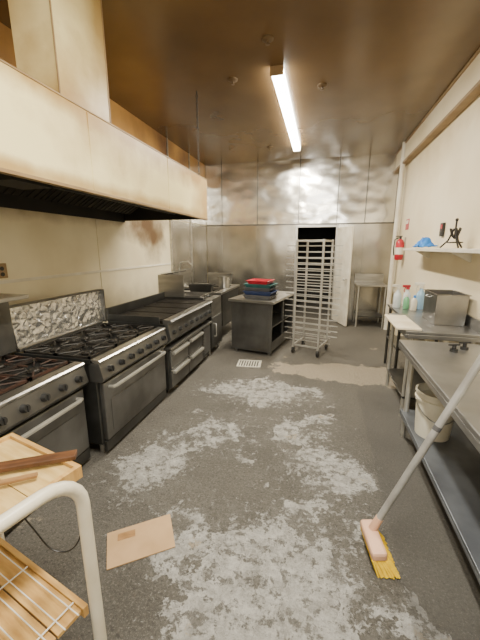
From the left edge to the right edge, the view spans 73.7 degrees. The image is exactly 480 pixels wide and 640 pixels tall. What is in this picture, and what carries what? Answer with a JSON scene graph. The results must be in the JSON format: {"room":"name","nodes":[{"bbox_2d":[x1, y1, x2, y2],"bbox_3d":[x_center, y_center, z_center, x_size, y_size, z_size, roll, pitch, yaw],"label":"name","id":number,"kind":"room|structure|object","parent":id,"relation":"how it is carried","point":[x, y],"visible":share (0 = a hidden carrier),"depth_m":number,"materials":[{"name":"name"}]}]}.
{"room":"commercial kitchen","nodes":[
{"label":"commercial kitchen","id":0,"kind":"room"},
{"bbox_2d":[0,207,205,354],"bbox_3d":[-2.095,-0.802,3.066,0.100,3.500,10.330,3,13,14],"label":"wall","id":1,"kind":"structure","parent":0,"point":[32,243],"depth_m":3.75,"materials":[{"name":"beige paint"}]},
{"bbox_2d":[0,263,7,278],"bbox_3d":[-2.106,-0.433,2.820,0.034,0.130,0.100,3,13,14],"label":"wall outlet","id":2,"kind":"object","parent":1,"relation":"attached to","point":[3,268],"visible":1,"depth_m":2.83,"materials":[{"name":"black plastic"}]},
{"bbox_2d":[0,263,170,283],"bbox_3d":[-2.102,-0.349,2.901,0.012,0.030,6.620,3,13,14],"label":"trim","id":3,"kind":"structure","parent":1,"relation":"attached to","point":[135,267],"depth_m":3.61,"materials":[{"name":"white paint"}]},
{"bbox_2d":[95,219,106,322],"bbox_3d":[-1.792,-0.389,4.176,0.008,2.200,0.020,3,13,14],"label":"trim","id":4,"kind":"structure","parent":1,"relation":"attached to","point":[95,219],"depth_m":4.07,"materials":[{"name":"beige metal"}]},
{"bbox_2d":[0,22,204,177],"bbox_3d":[-1.619,-2.675,4.351,0.015,0.420,6.600,3,13,14],"label":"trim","id":5,"kind":"structure","parent":1,"relation":"attached to","point":[121,118],"depth_m":4.69,"materials":[{"name":"beige paint"}]},
{"bbox_2d":[0,59,207,221],"bbox_3d":[-1.593,-1.109,2.177,1.251,0.514,4.624,3,13,14],"label":"exhaust hood","id":6,"kind":"object","parent":1,"relation":"attached to","point":[58,156],"visible":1,"depth_m":2.16,"materials":[{"name":"metal"}]},
{"bbox_2d":[8,0,110,122],"bbox_3d":[-1.196,-1.875,2.152,0.340,1.000,0.540,3,13,14],"label":"duct","id":7,"kind":"object","parent":6,"relation":"on","point":[60,44],"visible":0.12,"depth_m":2.00,"materials":[{"name":"beige metal"}]},
{"bbox_2d":[166,138,173,271],"bbox_3d":[-1.282,-1.462,5.958,0.040,3.500,0.030,3,13,14],"label":"trim","id":8,"kind":"structure","parent":1,"relation":"attached to","point":[170,221],"depth_m":5.93,"materials":[{"name":"metal"}]},
{"bbox_2d":[161,269,190,284],"bbox_3d":[-1.214,-0.801,6.207,0.025,0.300,1.300,3,13,14],"label":"backsplash","id":9,"kind":"structure","parent":1,"relation":"attached to","point":[187,274],"depth_m":6.57,"materials":[{"name":"metal"}]},
{"bbox_2d":[171,220,191,282],"bbox_3d":[-1.178,-0.904,6.571,0.012,2.140,0.950,3,13,14],"label":"wall panel","id":10,"kind":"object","parent":1,"relation":"attached to","point":[181,239],"depth_m":6.42,"materials":[{"name":"metal"}]},
{"bbox_2d":[188,153,193,282],"bbox_3d":[-1.046,-1.671,6.875,0.040,3.500,0.030,3,13,14],"label":"trim","id":11,"kind":"structure","parent":1,"relation":"attached to","point":[188,153],"depth_m":6.84,"materials":[{"name":"metal"}]},
{"bbox_2d":[192,219,205,224],"bbox_3d":[-0.938,-2.613,7.161,0.014,0.890,0.980,3,13,14],"label":"trim","id":12,"kind":"structure","parent":1,"relation":"attached to","point":[199,221],"depth_m":7.33,"materials":[{"name":"metal"}]},
{"bbox_2d":[192,224,207,282],"bbox_3d":[-0.939,-1.117,7.503,0.012,2.140,0.980,3,13,14],"label":"wall panel","id":13,"kind":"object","parent":1,"relation":"attached to","point":[199,239],"depth_m":7.41,"materials":[{"name":"metal"}]},
{"bbox_2d":[0,303,479,639],"bbox_3d":[0.246,0.842,3.951,4.400,0.100,12.430,3,13,14],"label":"floor","id":14,"kind":"structure","parent":0,"point":[266,477],"depth_m":2.03,"materials":[{"name":"grey concrete"}]},
{"bbox_2d":[0,293,90,534],"bbox_3d":[-1.636,0.567,2.013,0.855,1.300,1.130,3,13,14],"label":"gas range","id":15,"kind":"object","parent":14,"relation":"on","point":[42,399],"visible":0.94,"depth_m":2.17,"materials":[{"name":"metal"}]},
{"bbox_2d":[0,293,28,302],"bbox_3d":[-1.896,-0.067,1.935,0.320,0.030,1.130,3,13,14],"label":"shelf","id":16,"kind":"object","parent":15,"relation":"attached to","point":[4,297],"depth_m":2.34,"materials":[{"name":"metal"}]},
{"bbox_2d":[0,357,74,395],"bbox_3d":[-1.699,0.424,1.965,0.700,0.040,1.070,3,13,14],"label":"cooktop","id":17,"kind":"object","parent":15,"relation":"in","point":[16,373],"depth_m":2.23,"materials":[{"name":"metal"}]},
{"bbox_2d":[0,433,106,639],"bbox_3d":[-0.974,0.953,1.190,0.766,0.912,0.747,7,14,27],"label":"cart","id":18,"kind":"object","parent":14,"relation":"on","point":[53,605],"depth_m":1.22,"materials":[{"name":"white metal"}]},
{"bbox_2d":[0,439,70,513],"bbox_3d":[-1.009,0.650,1.197,0.470,0.020,0.519,7,14,27],"label":"tray","id":19,"kind":"object","parent":18,"relation":"on","point":[12,494],"depth_m":1.30,"materials":[{"name":"yellow wood"}]},
{"bbox_2d":[0,551,78,639],"bbox_3d":[-1.006,1.091,1.139,0.700,0.008,0.490,7,14,27],"label":"wire shelf","id":20,"kind":"object","parent":18,"relation":"attached to","point":[52,605],"depth_m":1.23,"materials":[{"name":"white metal"}]},
{"bbox_2d":[0,546,81,639],"bbox_3d":[-1.013,1.114,1.151,0.680,0.016,0.494,7,14,27],"label":"tray","id":21,"kind":"object","parent":18,"relation":"on","point":[15,627],"depth_m":1.23,"materials":[{"name":"brown wood"}]},
{"bbox_2d":[24,517,79,552],"bbox_3d":[-0.769,0.809,1.328,0.226,0.310,0.075,-1,13,-3],"label":"power cable","id":22,"kind":"object","parent":18,"relation":"hanging from","point":[25,519],"visible":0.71,"depth_m":1.32,"materials":[{"name":"black plastic"}]},
{"bbox_2d":[9,289,167,451],"bbox_3d":[-1.300,0.379,3.076,0.905,1.192,1.145,3,13,14],"label":"gas range","id":23,"kind":"object","parent":14,"relation":"on","point":[124,367],"visible":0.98,"depth_m":2.82,"materials":[{"name":"metal"}]},
{"bbox_2d":[14,325,156,364],"bbox_3d":[-1.345,0.187,3.004,0.710,0.040,1.070,3,13,14],"label":"cooktop","id":24,"kind":"object","parent":23,"relation":"in","point":[86,344],"depth_m":2.83,"materials":[{"name":"metal"}]},
{"bbox_2d":[107,514,174,569],"bbox_3d":[-0.569,1.266,1.846,0.370,0.007,0.238,-5,14,-21],"label":"cardboard sheet","id":25,"kind":"object","parent":14,"relation":"on","point":[132,543],"visible":1,"depth_m":1.83,"materials":[{"name":"beige cardboard"}]},
{"bbox_2d":[164,321,211,392],"bbox_3d":[-0.952,0.420,4.283,0.795,0.575,1.370,3,13,14],"label":"drawer base","id":26,"kind":"object","parent":14,"relation":"on","point":[185,352],"visible":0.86,"depth_m":3.93,"materials":[{"name":"metal"}]},
{"bbox_2d":[106,292,212,345],"bbox_3d":[-0.946,-0.059,4.172,0.806,0.410,1.360,3,13,14],"label":"charbroiler","id":27,"kind":"object","parent":26,"relation":"on","point":[178,315],"visible":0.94,"depth_m":3.89,"materials":[{"name":"metal"}]},
{"bbox_2d":[164,321,211,349],"bbox_3d":[-0.959,0.152,4.224,0.780,0.025,1.370,3,13,14],"label":"countertop","id":28,"kind":"structure","parent":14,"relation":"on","point":[190,333],"depth_m":3.94,"materials":[{"name":"metal"}]},
{"bbox_2d":[158,270,221,354],"bbox_3d":[-0.749,-0.135,5.143,0.902,1.275,0.535,3,13,14],"label":"fryer","id":29,"kind":"object","parent":14,"relation":"on","point":[172,284],"visible":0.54,"depth_m":4.89,"materials":[{"name":"metal"}]},
{"bbox_2d":[184,291,217,298],"bbox_3d":[-0.634,-0.363,4.948,0.612,0.208,0.170,3,13,14],"label":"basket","id":30,"kind":"object","parent":29,"relation":"on","point":[185,295],"depth_m":4.92,"materials":[{"name":"metal"}]},
{"bbox_2d":[184,289,221,296],"bbox_3d":[-0.578,-0.413,5.166,0.612,0.208,0.170,3,13,14],"label":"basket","id":31,"kind":"object","parent":29,"relation":"on","point":[197,293],"depth_m":5.17,"materials":[{"name":"metal"}]},
{"bbox_2d":[161,261,239,342],"bbox_3d":[-0.692,-0.427,6.159,1.100,1.394,1.300,3,13,14],"label":"table","id":32,"kind":"object","parent":14,"relation":"on","point":[230,292],"visible":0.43,"depth_m":5.98,"materials":[{"name":"metal"}]},
{"bbox_2d":[179,261,192,274],"bbox_3d":[-1.034,-0.885,6.142,0.303,0.494,0.028,3,13,14],"label":"faucet","id":33,"kind":"object","parent":32,"relation":"on","point":[184,261],"depth_m":6.09,"materials":[{"name":"metal"}]},
{"bbox_2d":[186,283,215,291],"bbox_3d":[-0.665,-0.559,5.519,0.531,0.136,0.164,3,13,14],"label":"roasting pan","id":34,"kind":"object","parent":32,"relation":"on","point":[194,287],"visible":0.98,"depth_m":5.46,"materials":[{"name":"metal"}]},
{"bbox_2d":[207,273,232,283],"bbox_3d":[-0.408,-0.852,6.592,0.524,0.228,0.164,3,13,14],"label":"pan","id":35,"kind":"object","parent":32,"relation":"on","point":[213,278],"visible":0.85,"depth_m":6.55,"materials":[{"name":"metal"}]},
{"bbox_2d":[218,276,230,288],"bbox_3d":[-0.294,-0.708,5.993,0.222,0.215,0.260,-10,16,-37],"label":"stock pot","id":36,"kind":"object","parent":32,"relation":"on","point":[224,281],"visible":0.99,"depth_m":5.91,"materials":[{"name":"metal"}]},
{"bbox_2d":[236,359,261,367],"bbox_3d":[0.135,0.630,4.634,0.340,0.010,0.280,2,13,8],"label":"floor drain","id":37,"kind":"object","parent":14,"relation":"on","point":[241,363],"visible":1,"depth_m":4.62,"materials":[{"name":"white plastic"}]},
{"bbox_2d":[228,291,293,354],"bbox_3d":[0.413,-0.001,5.492,0.760,0.860,1.220,6,14,24],"label":"base cabinet","id":38,"kind":"object","parent":14,"relation":"on","point":[258,325],"visible":0.88,"depth_m":5.03,"materials":[{"name":"grey metal"}]},
{"bbox_2d":[228,291,293,304],"bbox_3d":[0.413,-0.401,5.400,0.760,0.040,1.220,6,14,24],"label":"countertop","id":39,"kind":"structure","parent":38,"relation":"on","point":[281,295],"depth_m":4.97,"materials":[{"name":"metal"}]},
{"bbox_2d":[242,286,277,299],"bbox_3d":[0.327,-0.439,5.081,0.490,0.175,0.364,6,14,24],"label":"plastic tub","id":40,"kind":"object","parent":39,"relation":"on","point":[244,295],"depth_m":4.95,"materials":[{"name":"blue plastic"}]},
{"bbox_2d":[244,283,277,287],"bbox_3d":[0.330,-0.550,5.055,0.464,0.055,0.340,6,14,24],"label":"serving tray","id":41,"kind":"object","parent":40,"relation":"on","point":[270,285],"visible":0.81,"depth_m":4.94,"materials":[{"name":"teal plastic"}]},
{"bbox_2d":[246,279,274,284],"bbox_3d":[0.324,-0.605,5.044,0.364,0.055,0.332,6,14,24],"label":"serving tray","id":42,"kind":"object","parent":41,"relation":"on","point":[251,281],"visible":1,"depth_m":4.96,"materials":[{"name":"red plastic"}]},
{"bbox_2d":[272,312,291,327],"bbox_3d":[0.419,-0.021,5.489,0.650,0.020,1.110,6,14,24],"label":"shelf","id":43,"kind":"object","parent":38,"relation":"attached to","point":[276,316],"depth_m":5.54,"materials":[{"name":"grey metal"}]},
{"bbox_2d":[284,239,342,356],"bbox_3d":[1.139,-0.355,5.019,0.730,1.760,0.570,8,15,30],"label":"rack","id":44,"kind":"object","parent":14,"relation":"on","point":[307,251],"visible":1,"depth_m":4.96,"materials":[{"name":"metal"}]},
{"bbox_2d":[352,273,387,327],"bbox_3d":[2.769,-0.428,6.868,0.600,1.080,0.620,3,13,14],"label":"side table","id":45,"kind":"object","parent":14,"relation":"on","point":[361,279],"visible":0.94,"depth_m":6.98,"materials":[{"name":"metal"}]},
{"bbox_2d":[354,311,381,317],"bbox_3d":[2.766,-0.124,6.928,0.540,0.020,0.540,3,13,14],"label":"shelf","id":46,"kind":"object","parent":45,"relation":"attached to","point":[360,313],"depth_m":6.86,"materials":[{"name":"metal"}]},
{"bbox_2d":[354,273,383,282],"bbox_3d":[2.841,-0.927,7.053,0.600,0.190,0.020,3,13,14],"label":"backsplash","id":47,"kind":"structure","parent":45,"relation":"attached to","point":[359,277],"depth_m":7.04,"materials":[{"name":"metal"}]},
{"bbox_2d":[383,142,405,329],"bbox_3d":[2.992,-1.513,6.183,0.090,3.500,0.090,3,13,14],"label":"vertical pipe","id":48,"kind":"object","parent":14,"relation":"on","point":[402,166],"visible":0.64,"depth_m":6.09,"materials":[{"name":"white metal"}]},
{"bbox_2d":[384,304,437,367],"bbox_3d":[2.240,0.282,4.227,0.500,0.870,0.720,3,13,14],"label":"stand","id":49,"kind":"object","parent":14,"relation":"on","point":[400,310],"visible":0.33,"depth_m":4.11,"materials":[{"name":"metal"}]},
{"bbox_2d":[392,284,401,307],"bbox_3d":[2.061,-0.315,4.210,0.125,0.300,0.100,3,13,14],"label":"spray bottle","id":50,"kind":"object","parent":49,"relation":"on","point":[397,297],"visible":1,"depth_m":4.18,"materials":[{"name":"white plastic"}]},
{"bbox_2d":[402,285,410,308],"bbox_3d":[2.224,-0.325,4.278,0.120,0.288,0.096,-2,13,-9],"label":"spray bottle","id":51,"kind":"object","parent":49,"relation":"on","point":[407,287],"visible":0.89,"depth_m":4.25,"materials":[{"name":"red plastic"}]},
{"bbox_2d":[410,295,416,310],"bbox_3d":[2.187,-0.216,4.021,0.072,0.190,0.071,3,13,14],"label":"soap bottle","id":52,"kind":"object","parent":49,"relation":"on","point":[413,306],"visible":1,"depth_m":4.00,"materials":[{"name":"white plastic"}]},
{"bbox_2d":[415,282,424,309],"bbox_3d":[2.301,-0.309,4.102,0.140,0.336,0.112,8,15,30],"label":"spray bottle","id":53,"kind":"object","parent":49,"relation":"on","point":[420,294],"visible":0.89,"depth_m":4.06,"materials":[{"name":"blue plastic"}]},
{"bbox_2d":[360,354,479,578],"bbox_3d":[0.969,0.559,1.537,0.608,1.527,0.270,3,13,14],"label":"brush","id":54,"kind":"object","parent":14,"relation":"on","point":[381,557],"visible":1,"depth_m":1.65,"materials":[{"name":"grey plastic"}]},
{"bbox_2d":[368,514,382,530],"bbox_3d":[0.753,1.142,1.785,0.079,0.113,0.048,3,13,14],"label":"socket","id":55,"kind":"object","parent":54,"relation":"attached to","point":[373,525],"depth_m":1.77,"materials":[{"name":"plastic"}]},
{"bbox_2d":[385,313,479,416],"bbox_3d":[1.957,0.407,3.387,0.640,1.000,0.860,3,13,14],"label":"work table","id":56,"kind":"object","parent":14,"relation":"on","point":[470,332],"depth_m":3.10,"materials":[{"name":"metal"}]},
{"bbox_2d":[384,314,421,330],"bbox_3d":[1.654,0.019,3.281,0.220,0.022,0.620,3,13,14],"label":"cutting board","id":57,"kind":"object","parent":56,"relation":"on","point":[400,322],"visible":1,"depth_m":3.20,"materials":[{"name":"white plastic"}]},
{"bbox_2d":[386,368,425,399],"bbox_3d":[1.966,0.690,3.449,0.580,0.020,0.800,3,13,14],"label":"shelf","id":58,"kind":"object","parent":56,"relation":"attached to","point":[397,375],"depth_m":3.54,"materials":[{"name":"metal"}]},
{"bbox_2d":[422,289,471,325],"bbox_3d":[2.103,-0.137,3.320,0.326,0.308,0.424,3,13,14],"label":"bin","id":59,"kind":"object","parent":56,"relation":"on","point":[440,307],"visible":1,"depth_m":3.15,"materials":[{"name":"silver metal"}]},
{"bbox_2d":[398,340,479,583],"bbox_3d":[1.419,0.870,1.537,0.740,0.920,2.620,3,13,14],"label":"work table","id":60,"kind":"object","parent":14,"relation":"on","point":[452,466],"visible":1,"depth_m":2.02,"materials":[{"name":"metal"}]},
{"bbox_2d":[415,383,453,441],"bbox_3d":[1.474,0.701,2.424,0.298,0.355,0.295,3,13,14],"label":"bucket","id":61,"kind":"object","parent":60,"relation":"on","point":[429,408],"visible":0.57,"depth_m":2.35,"materials":[{"name":"plastic"}]},
{"bbox_2d":[448,344,460,352],"bbox_3d":[1.634,0.211,2.442,0.082,0.062,0.056,3,13,14],"label":"fitting","id":62,"kind":"object","parent":60,"relation":"on","point":[453,349],"visible":1,"depth_m":2.43,"materials":[{"name":"black plastic"}]},
{"bbox_2d":[459,342,470,349],"bbox_3d":[1.751,0.199,2.494,0.082,0.062,0.056,3,13,14],"label":"fitting","id":63,"kind":"object","parent":60,"relation":"on","point":[464,346],"visible":1,"depth_m":2.48,"materials":[{"name":"black plastic"}]},
{"bbox_2d":[0,0,479,164],"bbox_3d":[-0.009,-2.441,2.157,4.400,0.100,10.330,3,13,14],"label":"ceiling","id":64,"kind":"structure","parent":0,"point":[384,65],"depth_m":3.40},
{"bbox_2d":[196,91,199,174],"bbox_3d":[-0.527,-2.305,3.997,0.024,0.987,0.024,-8,15,-30],"label":"chain","id":65,"kind":"object","parent":64,"relation":"hanging from","point":[196,91],"visible":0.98,"depth_m":3.98,"materials":[{"name":"metal"}]},
{"bbox_2d":[228,77,237,84],"bbox_3d":[-0.081,-2.696,3.624,0.110,0.054,0.110,3,13,14],"label":"sprinkler head","id":66,"kind":"object","parent":64,"relation":"attached to","point":[232,80],"visible":1,"depth_m":3.60},
{"bbox_2d":[262,34,273,45],"bbox_3d":[0.252,-2.534,2.910,0.110,0.054,0.110,3,13,14],"label":"sprinkler head","id":67,"kind":"object","parent":64,"relation":"attached to","point":[267,38],"visible":1,"depth_m":2.89},
{"bbox_2d":[270,64,300,151],"bbox_3d":[0.729,-2.924,4.697,0.140,0.088,2.854,3,13,14],"label":"ceiling light","id":68,"kind":"object","parent":64,"relation":"attached to","point":[277,73],"visible":1,"depth_m":4.01,"materials":[{"name":"white paint"}]},
{"bbox_2d":[317,83,326,90],"bbox_3d":[0.962,-2.726,3.752,0.110,0.054,0.110,3,13,14],"label":"sprinkler head","id":69,"kind":"object","parent":64,"relation":"attached to","point":[320,85],"visible":1,"depth_m":3.73},
{"bbox_2d":[205,173,398,321],"bbox_3d":[1.231,-1.790,7.396,4.200,3.500,0.100,3,13,14],"label":"wall","id":70,"kind":"structure","parent":0,"point":[205,173],"depth_m":7.13,"materials":[{"name":"metal"}]},
{"bbox_2d":[205,164,221,224],"bbox_3d":[-0.617,-2.932,7.548,0.388,1.340,0.014,3,13,14],"label":"wall panel","id":71,"kind":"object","parent":70,"relation":"attached to","point":[213,172],"depth_m":7.53,"materials":[{"name":"metal"}]},
{"bbox_2d":[207,226,222,311],"bbox_3d":[-0.616,-1.217,7.941,0.384,2.140,0.012,3,13,14],"label":"wall panel","id":72,"kind":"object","parent":70,"relation":"attached to","point":[214,233],"depth_m":7.82,"materials":[{"name":"metal"}]},
{"bbox_2d":[221,164,222,224],"bbox_3d":[-0.425,-2.922,7.492,0.016,1.335,0.004,3,13,14],"label":"trim","id":73,"kind":"structure","parent":70,"relation":"attached to","point":[221,164],"depth_m":7.42,"materials":[{"name":"grey metal"}]},
{"bbox_2d":[222,162,257,224],"bbox_3d":[-0.010,-2.899,7.401,0.838,1.340,0.014,3,13,14],"label":"wall panel","id":74,"kind":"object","parent":70,"relation":"attached to","point":[239,180],"depth_m":7.39,"materials":[{"name":"metal"}]},
{"bbox_2d":[223,226,256,295],"bbox_3d":[-0.010,-1.183,7.793,0.834,2.140,0.012,3,13,14],"label":"wall panel","id":75,"kind":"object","parent":70,"relation":"attached to","point":[239,242],"depth_m":7.69,"materials":[{"name":"metal"}]},
{"bbox_2d":[257,168,257,223],"bbox_3d":[0.400,-2.876,7.291,0.016,1.335,0.004,3,13,14],"label":"trim","id":76,"kind":"structure","parent":70,"relation":"attached to","point":[257,168],"depth_m":7.30,"materials":[{"name":"grey metal"}]},
{"bbox_2d":[257,225,295,291],"bbox_3d":[0.858,-1.135,7.581,0.924,2.140,0.012,3,13,14],"label":"wall panel","id":77,"kind":"object","parent":70,"relation":"attached to","point":[272,240],"depth_m":7.49,"materials":[{"name":"metal"}]},
{"bbox_2d":[258,159,299,223],"bbox_3d":[0.858,-2.850,7.189,0.928,1.340,0.014,3,13,14],"label":"wall panel","id":78,"kind":"object","parent":70,"relation":"attached to","point":[278,181],"depth_m":7.18,"materials":[{"name":"metal"}]},
{"bbox_2d":[298,159,300,223],"bbox_3d":[1.312,-2.825,7.069,0.016,1.335,0.004,3,13,14],"label":"trim","id":79,"kind":"structure","parent":70,"relation":"attached to","point":[300,159],"depth_m":7.06,"materials":[{"name":"grey metal"}]},
{"bbox_2d":[207,222,393,225],"bbox_3d":[1.224,-2.165,7.241,4.180,0.030,0.010,3,13,14],"label":"trim","id":80,"kind":"structure","parent":70,"relation":"attached to","point":[360,222],"depth_m":7.16,"materials":[{"name":"grey metal"}]},
{"bbox_2d":[293,225,338,318],"bbox_3d":[1.727,-1.091,7.412,0.930,2.130,0.130,3,13,14],"label":"trim","id":81,"kind":"structure","parent":70,"relation":"attached to","point":[297,226],"depth_m":7.24,"materials":[{"name":"metal"}]},
{"bbox_2d":[299,157,339,223],"bbox_3d":[1.717,-2.803,6.980,0.818,1.340,0.014,3,13,14],"label":"wall panel","id":82,"kind":"object","parent":70,"relation":"attached to","point":[319,177],"depth_m":6.97,"materials":[{"name":"metal"}]},
{"bbox_2d":[336,157,340,222],"bbox_3d":[2.117,-2.781,6.873,0.016,1.335,0.004,3,13,14],"label":"trim","id":83,"kind":"structure","parent":70,"relation":"attached to","point":[340,157],"depth_m":6.87,"materials":[{"name":"grey metal"}]},
{"bbox_2d":[331,226,353,325],"bbox_3d":[2.142,-0.941,6.867,0.130,2.040,0.740,-1,13,-6],"label":"door","id":84,"kind":"structure","parent":70,"relation":"in","point":[344,234],"depth_m":6.76,"materials":[{"name":"white paint"}]},
{"bbox_2d":[337,224,363,319],"bbox_3d":[2.401,-1.049,7.206,0.564,2.140,0.012,3,13,14],"label":"wall panel","id":85,"kind":"object","parent":70,"relation":"attached to","point":[358,228],"depth_m":7.09,"materials":[{"name":"metal"}]},
{"bbox_2d":[337,155,369,222],"bbox_3d":[2.401,-2.765,6.813,0.568,1.340,0.014,3,13,14],"label":"wall panel","id":86,"kind":"object","parent":70,"relation":"attached to","point":[353,169],"depth_m":6.80,"materials":[{"name":"metal"}]},
{"bbox_2d":[364,155,370,221],"bbox_3d":[2.680,-2.749,6.736,0.016,1.335,0.004,3,13,14],"label":"trim","id":87,"kind":"structure","parent":70,"relation":"attached to","point":[370,155],"depth_m":6.73,"materials":[{"name":"grey metal"}]},
{"bbox_2d":[357,223,392,321],"bbox_3d":[2.964,-1.018,7.069,0.564,2.140,0.012,3,13,14],"label":"wall panel","id":88,"kind":"object","parent":70,"relation":"attached to","point":[377,239],"depth_m":7.00,"materials":[{"name":"metal"}]},
{"bbox_2d":[365,153,397,221],"bbox_3d":[2.963,-2.733,6.676,0.568,1.340,0.014,3,13,14],"label":"wall panel","id":89,"kind":"object","parent":70,"relation":"attached to","point":[382,182],"depth_m":6.67,"materials":[{"name":"metal"}]},
{"bbox_2d":[296,227,335,303],"bbox_3d":[2.031,-1.559,8.406,1.600,2.600,2.100,3,13,14],"label":"doorway","id":90,"kind":"structure","parent":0,"point":[327,233],"depth_m":9.33,"materials":[{"name":"black"}]},
{"bbox_2d":[384,95,479,344],"bbox_3d":[2.077,-0.570,2.050,0.100,3.500,10.330,3,13,14],"label":"wall","id":91,"kind":"structure","parent":0,"point":[441,184],"depth_m":3.95,"materials":[{"name":"beige paint"}]},
{"bbox_2d":[393,236,405,259],"bbox_3d":[2.882,-1.302,5.785,0.145,0.425,0.173,-10,16,-37],"label":"fire extinguisher","id":92,"kind":"object","parent":91,"relation":"attached to","point":[400,244],"visible":1,"depth_m":5.74,"materials":[{"name":"red metal"}]},
{"bbox_2d":[405,219,409,229],"bbox_3d":[2.965,-1.694,5.673,0.011,0.180,0.200,3,13,14],"label":"safety sign","id":93,"kind":"object","parent":91,"relation":"attached to","point":[407,220],"visible":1,"depth_m":5.64,"materials":[{"name":"red plastic"}]},
{"bbox_2d":[394,53,479,172],"bbox_3d":[1.987,-2.118,1.709,0.080,0.330,10.110,3,13,14],"label":"trim","id":94,"kind":"structure","parent":91,"relation":"attached to","point":[470,77],"depth_m":3.86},
{"bbox_2d":[396,48,479,154],"bbox_3d":[1.978,-2.265,1.678,0.100,0.030,10.110,3,13,14],"label":"trim","id":95,"kind":"structure","parent":91,"relation":"attached to","point":[475,55],"depth_m":3.85,"materials":[{"name":"beige wood"}]},
{"bbox_2d":[403,248,479,261],"bbox_3d":[2.191,-0.663,3.278,0.270,0.135,3.150,3,13,14],"label":"wall shelf","id":96,"kind":"object","parent":91,"relation":"attached to","point":[466,254],"visible":1,"depth_m":3.20,"materials":[{"name":"white paint"}]},
{"bbox_2d":[413,237,437,247],"bbox_3d":[2.412,-1.014,4.172,0.219,0.136,0.354,3,13,14],"label":"cleaning cloth","id":97,"kind":"object","parent":96,"relation":"on","point":[424,242],"visible":1,"depth_m":4.09,"materials":[{"name":"blue fabric"}]},
{"bbox_2d":[440,218,462,247],"bbox_3d":[2.211,-0.885,3.261,0.204,0.299,0.291,3,13,14],"label":"iron stand","id":98,"kind":"object","parent":96,"relation":"on","point":[455,230],"visible":1,"depth_m":3.27,"materials":[{"name":"black metal"}]},
{"bbox_2d":[439,223,445,235],"bbox_3d":[2.505,-1.120,3.966,0.034,0.160,0.100,3,13,14],"label":"wall outlet","id":99,"kind":"object","parent":91,"relation":"attached to","point":[442,225],"visible":1,"depth_m":3.93,"materials":[{"name":"black plastic"}]},
{"bbox_2d":[465,314,479,332],"bbox_3d":[2.257,-0.010,3.215,0.020,0.110,0.860,3,13,14],"label":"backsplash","id":100,"kind":"structure","parent":91,"relation":"attached to","point":[471,322],"depth_m":3.02,"materials":[{"name":"metal"}]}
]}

